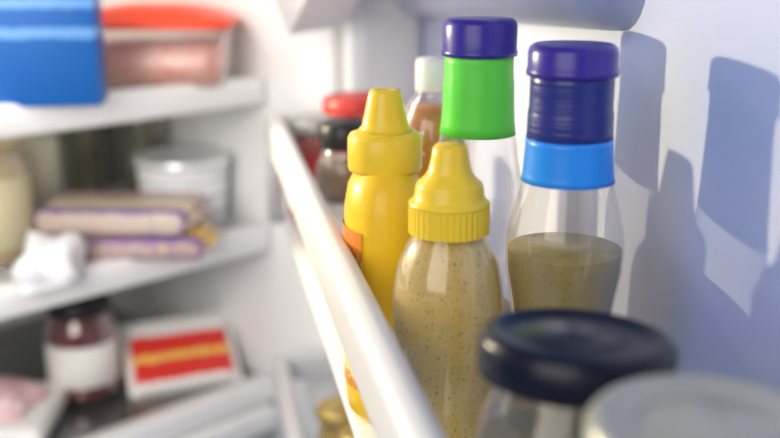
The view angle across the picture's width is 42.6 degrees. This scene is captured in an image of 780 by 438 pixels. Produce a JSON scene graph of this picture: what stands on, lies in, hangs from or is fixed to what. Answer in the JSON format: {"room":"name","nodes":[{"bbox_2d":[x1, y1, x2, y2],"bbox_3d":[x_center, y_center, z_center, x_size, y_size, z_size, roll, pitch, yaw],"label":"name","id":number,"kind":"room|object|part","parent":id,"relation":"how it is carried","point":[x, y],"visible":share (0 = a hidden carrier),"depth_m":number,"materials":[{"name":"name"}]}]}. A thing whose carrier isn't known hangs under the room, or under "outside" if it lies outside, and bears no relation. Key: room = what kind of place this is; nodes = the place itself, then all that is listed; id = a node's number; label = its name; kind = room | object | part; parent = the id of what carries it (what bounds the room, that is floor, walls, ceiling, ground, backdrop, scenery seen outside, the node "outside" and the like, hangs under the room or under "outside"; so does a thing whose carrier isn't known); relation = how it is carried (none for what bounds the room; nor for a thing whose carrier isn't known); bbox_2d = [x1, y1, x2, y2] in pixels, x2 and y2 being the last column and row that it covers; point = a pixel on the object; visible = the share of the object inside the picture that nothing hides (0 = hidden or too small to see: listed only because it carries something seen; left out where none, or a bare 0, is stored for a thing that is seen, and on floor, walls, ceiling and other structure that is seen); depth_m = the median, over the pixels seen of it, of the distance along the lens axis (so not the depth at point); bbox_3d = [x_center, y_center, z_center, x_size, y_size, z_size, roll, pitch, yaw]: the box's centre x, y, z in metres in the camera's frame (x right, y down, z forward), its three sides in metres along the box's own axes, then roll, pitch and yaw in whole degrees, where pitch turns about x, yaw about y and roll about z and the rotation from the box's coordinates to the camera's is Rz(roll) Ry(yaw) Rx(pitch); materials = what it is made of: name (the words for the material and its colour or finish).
{"room":"refrigerator interior","nodes":[
{"label":"refrigerator interior","id":0,"kind":"room"},
{"bbox_2d":[0,0,779,437],"bbox_3d":[-0.163,0.053,0.846,1.746,1.440,0.966,10,18,33],"label":"refrigerator","id":1,"kind":"object","parent":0,"point":[692,207],"visible":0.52,"depth_m":0.79,"materials":[{"name":"white plastic"}]},
{"bbox_2d":[0,136,35,268],"bbox_3d":[-0.439,-0.026,1.102,0.085,0.150,0.085,-3,15,-10],"label":"jar","id":2,"kind":"object","parent":1,"relation":"on","point":[17,217],"visible":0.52,"depth_m":1.08,"materials":[{"name":"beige glass"}]},
{"bbox_3d":[-0.439,-0.090,1.085,0.081,0.018,0.081,-3,15,-10],"label":"lid","id":3,"kind":"part","parent":2,"relation":"part of","materials":[{"name":"beige"}]},
{"bbox_3d":[-0.734,0.208,1.368,0.020,0.030,0.732,14,21,43],"label":"crisper trim","id":4,"kind":"part","parent":1,"relation":"part of","materials":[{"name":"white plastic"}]},
{"bbox_2d":[0,376,66,437],"bbox_3d":[-0.492,0.216,1.161,0.200,0.062,0.140,-1,15,-5],"label":"package","id":5,"kind":"object","parent":1,"relation":"on","point":[28,408],"visible":1,"depth_m":1.14,"materials":[{"name":"white plastic"}]},
{"bbox_2d":[20,133,62,234],"bbox_3d":[-0.434,-0.067,1.212,0.068,0.172,0.068,-3,15,-10],"label":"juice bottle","id":6,"kind":"object","parent":1,"relation":"on","point":[41,151],"visible":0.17,"depth_m":1.19,"materials":[{"name":"beige"}]},
{"bbox_2d":[10,230,88,294],"bbox_3d":[-0.357,0.039,1.045,0.084,0.058,0.073,-9,17,-29],"label":"plastic bag","id":7,"kind":"object","parent":1,"relation":"on","point":[48,262],"visible":1,"depth_m":1.02,"materials":[{"name":"white plastic"}]},
{"bbox_2d":[0,0,107,106],"bbox_3d":[-0.367,-0.233,0.987,0.151,0.240,0.055,-2,15,-8],"label":"container","id":8,"kind":"object","parent":1,"relation":"on","point":[52,52],"visible":1,"depth_m":0.98,"materials":[{"name":"blue plastic"}]},
{"bbox_2d":[54,126,106,192],"bbox_3d":[-0.421,-0.102,1.355,0.064,0.165,0.064,-3,15,-10],"label":"jar","id":9,"kind":"object","parent":1,"relation":"on","point":[81,157],"visible":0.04,"depth_m":1.34,"materials":[{"name":"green glass"}]},
{"bbox_2d":[44,293,119,403],"bbox_3d":[-0.385,0.159,1.252,0.087,0.125,0.087,-3,15,-10],"label":"jar","id":10,"kind":"object","parent":1,"relation":"on","point":[82,351],"visible":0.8,"depth_m":1.22,"materials":[{"name":"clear glass"}]},
{"bbox_3d":[-0.385,0.105,1.237,0.077,0.014,0.077,-3,15,-10],"label":"lid","id":11,"kind":"part","parent":10,"relation":"part of","materials":[{"name":"black metal"}]},
{"bbox_2d":[101,124,121,186],"bbox_3d":[-0.432,-0.134,1.467,0.066,0.170,0.066,-3,15,-10],"label":"sauce jar","id":12,"kind":"object","parent":1,"relation":"on","point":[110,137],"visible":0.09,"depth_m":1.46,"materials":[{"name":"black glass"}]},
{"bbox_3d":[-0.576,-0.137,1.115,0.426,0.006,0.732,14,21,43],"label":"shelf glass","id":13,"kind":"part","parent":1,"relation":"part of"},
{"bbox_3d":[-0.416,-0.090,0.966,0.030,0.034,0.732,14,21,43],"label":"shelf trim","id":14,"kind":"part","parent":1,"relation":"part of","materials":[{"name":"white plastic"}]},
{"bbox_3d":[-0.416,0.089,1.013,0.030,0.034,0.732,14,21,43],"label":"shelf trim","id":15,"kind":"part","parent":1,"relation":"part of","materials":[{"name":"white plastic"}]},
{"bbox_2d":[53,218,220,260],"bbox_3d":[-0.296,0.023,1.159,0.190,0.026,0.100,-1,15,-3],"label":"package","id":16,"kind":"object","parent":1,"relation":"on","point":[201,237],"visible":0.52,"depth_m":1.11},
{"bbox_2d":[33,191,211,235],"bbox_3d":[-0.310,-0.007,1.157,0.190,0.030,0.100,1,15,2],"label":"package","id":17,"kind":"object","parent":16,"relation":"on","point":[82,212],"visible":0.96,"depth_m":1.11},
{"bbox_2d":[119,117,167,191],"bbox_3d":[-0.336,-0.102,1.367,0.062,0.160,0.062,-3,15,-10],"label":"jar","id":18,"kind":"object","parent":1,"relation":"on","point":[137,136],"visible":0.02,"depth_m":1.34,"materials":[{"name":"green glass"}]},
{"bbox_2d":[102,2,238,85],"bbox_3d":[-0.272,-0.207,1.176,0.182,0.091,0.137,-1,15,-3],"label":"storage container","id":19,"kind":"object","parent":1,"relation":"on","point":[129,61],"visible":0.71,"depth_m":1.13,"materials":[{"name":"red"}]},
{"bbox_3d":[-0.272,-0.239,1.168,0.182,0.026,0.137,-1,15,-3],"label":"lid","id":20,"kind":"part","parent":19,"relation":"part of","materials":[{"name":"orange"}]},
{"bbox_3d":[-0.416,0.287,1.066,0.030,0.034,0.732,14,21,43],"label":"crisper trim","id":21,"kind":"part","parent":1,"relation":"part of","materials":[{"name":"white plastic"}]},
{"bbox_2d":[118,311,242,400],"bbox_3d":[-0.275,0.177,1.311,0.145,0.073,0.087,-6,16,-22],"label":"package","id":22,"kind":"object","parent":1,"relation":"on","point":[163,357],"visible":0.99,"depth_m":1.30,"materials":[{"name":"white"}]},
{"bbox_2d":[133,145,229,225],"bbox_3d":[-0.262,-0.039,1.269,0.120,0.089,0.120,-3,15,-10],"label":"tub","id":23,"kind":"object","parent":1,"relation":"on","point":[202,169],"visible":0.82,"depth_m":1.23,"materials":[{"name":"white plastic"}]},
{"bbox_3d":[-0.262,-0.076,1.259,0.120,0.012,0.120,-3,15,-10],"label":"lid","id":24,"kind":"part","parent":23,"relation":"part of","materials":[{"name":"white plastic"}]},
{"bbox_3d":[-0.404,0.321,1.064,0.027,0.030,0.712,14,21,43],"label":"crisper drawer handle","id":25,"kind":"part","parent":1,"relation":"part of","materials":[{"name":"white plastic"}]},
{"bbox_3d":[-0.033,0.306,0.681,0.018,0.038,1.050,-3,15,-10],"label":"door shelf rail","id":26,"kind":"part","parent":1,"relation":"part of","materials":[{"name":"white plastic"}]},
{"bbox_3d":[-0.044,0.170,1.188,0.172,0.034,0.014,-3,15,-10],"label":"door shelf rail","id":27,"kind":"part","parent":1,"relation":"part of","materials":[{"name":"white plastic"}]},
{"bbox_2d":[289,114,337,224],"bbox_3d":[-0.079,-0.052,1.072,0.059,0.115,0.059,-3,15,-10],"label":"jam jar","id":28,"kind":"object","parent":1,"relation":"on","point":[306,127],"visible":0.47,"depth_m":1.04,"materials":[{"name":"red glass"}]},
{"bbox_3d":[-0.079,-0.101,1.059,0.054,0.014,0.054,-3,15,-10],"label":"lid","id":29,"kind":"part","parent":28,"relation":"part of","materials":[{"name":"silver metal"}]},
{"bbox_2d":[316,396,348,437],"bbox_3d":[-0.051,0.249,1.042,0.050,0.120,0.050,-3,15,-10],"label":"jar","id":30,"kind":"object","parent":1,"relation":"on","point":[330,412],"visible":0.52,"depth_m":1.02,"materials":[{"name":"gold glass"}]},
{"bbox_2d":[316,118,362,234],"bbox_3d":[-0.037,-0.013,0.872,0.054,0.145,0.054,-3,15,-10],"label":"spice jar","id":31,"kind":"object","parent":1,"relation":"on","point":[334,174],"visible":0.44,"depth_m":0.84,"materials":[{"name":"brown glass"}]},
{"bbox_3d":[-0.037,-0.073,0.856,0.046,0.022,0.046,-3,15,-10],"label":"lid","id":32,"kind":"part","parent":31,"relation":"part of","materials":[{"name":"black plastic"}]},
{"bbox_3d":[-0.044,-0.105,1.115,0.172,0.034,0.014,-3,15,-10],"label":"door shelf rail","id":33,"kind":"part","parent":1,"relation":"part of","materials":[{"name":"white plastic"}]},
{"bbox_2d":[322,91,368,155],"bbox_3d":[-0.029,-0.045,0.978,0.073,0.151,0.073,-3,15,-10],"label":"jar","id":34,"kind":"object","parent":1,"relation":"on","point":[341,104],"visible":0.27,"depth_m":0.94,"materials":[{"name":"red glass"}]},
{"bbox_3d":[-0.029,-0.111,0.960,0.071,0.016,0.071,-3,15,-10],"label":"lid","id":35,"kind":"part","parent":34,"relation":"part of","materials":[{"name":"red plastic"}]},
{"bbox_2d":[338,423,353,437],"bbox_3d":[-0.025,0.263,0.988,0.050,0.120,0.050,-3,15,-10],"label":"jar","id":36,"kind":"object","parent":1,"relation":"on","point":[345,431],"visible":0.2,"depth_m":0.97,"materials":[{"name":"gold glass"}]},
{"bbox_3d":[-0.033,0.031,0.608,0.018,0.038,1.050,-3,15,-10],"label":"door shelf rail","id":37,"kind":"part","parent":1,"relation":"part of","materials":[{"name":"white plastic"}]},
{"bbox_2d":[343,88,422,422],"bbox_3d":[-0.003,0.022,0.625,0.052,0.205,0.074,-1,15,-3],"label":"bottle","id":38,"kind":"object","parent":1,"relation":"on","point":[385,154],"visible":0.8,"depth_m":0.59,"materials":[{"name":"yellow plastic"}]},
{"bbox_2d":[405,56,472,177],"bbox_3d":[0.030,-0.007,0.715,0.058,0.214,0.058,-3,15,-10],"label":"hot sauce bottle","id":39,"kind":"object","parent":1,"relation":"on","point":[425,118],"visible":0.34,"depth_m":0.68,"materials":[{"name":"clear glass"}]},
{"bbox_2d":[394,142,500,437],"bbox_3d":[0.030,0.055,0.528,0.058,0.191,0.058,-3,15,-10],"label":"bottle","id":40,"kind":"object","parent":1,"relation":"on","point":[447,288],"visible":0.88,"depth_m":0.50,"materials":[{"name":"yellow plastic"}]},
{"bbox_2d":[439,16,517,403],"bbox_3d":[0.054,-0.002,0.633,0.058,0.246,0.058,-3,15,-10],"label":"bottle","id":41,"kind":"object","parent":1,"relation":"on","point":[479,52],"visible":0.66,"depth_m":0.59,"materials":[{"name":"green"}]},
{"bbox_2d":[504,40,621,413],"bbox_3d":[0.092,0.029,0.530,0.062,0.240,0.062,-3,15,-10],"label":"bottle","id":42,"kind":"object","parent":1,"relation":"on","point":[569,142],"visible":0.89,"depth_m":0.50,"materials":[{"name":"blue"}]},
{"bbox_2d":[476,308,678,437],"bbox_3d":[0.070,0.114,0.395,0.076,0.151,0.084,3,15,11],"label":"jar","id":43,"kind":"object","parent":1,"relation":"on","point":[566,358],"visible":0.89,"depth_m":0.37,"materials":[{"name":"clear glass"}]},
{"bbox_3d":[0.068,0.119,0.395,0.072,0.135,0.072,0,11,-11],"label":"glass","id":44,"kind":"part","parent":43,"relation":"part of","materials":[{"name":"clear glass"}]},
{"bbox_2d":[583,374,779,437],"bbox_3d":[0.097,0.132,0.320,0.076,0.149,0.076,-3,15,-10],"label":"pickle jar","id":45,"kind":"object","parent":1,"relation":"on","point":[671,405],"visible":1,"depth_m":0.31,"materials":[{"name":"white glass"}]}
]}

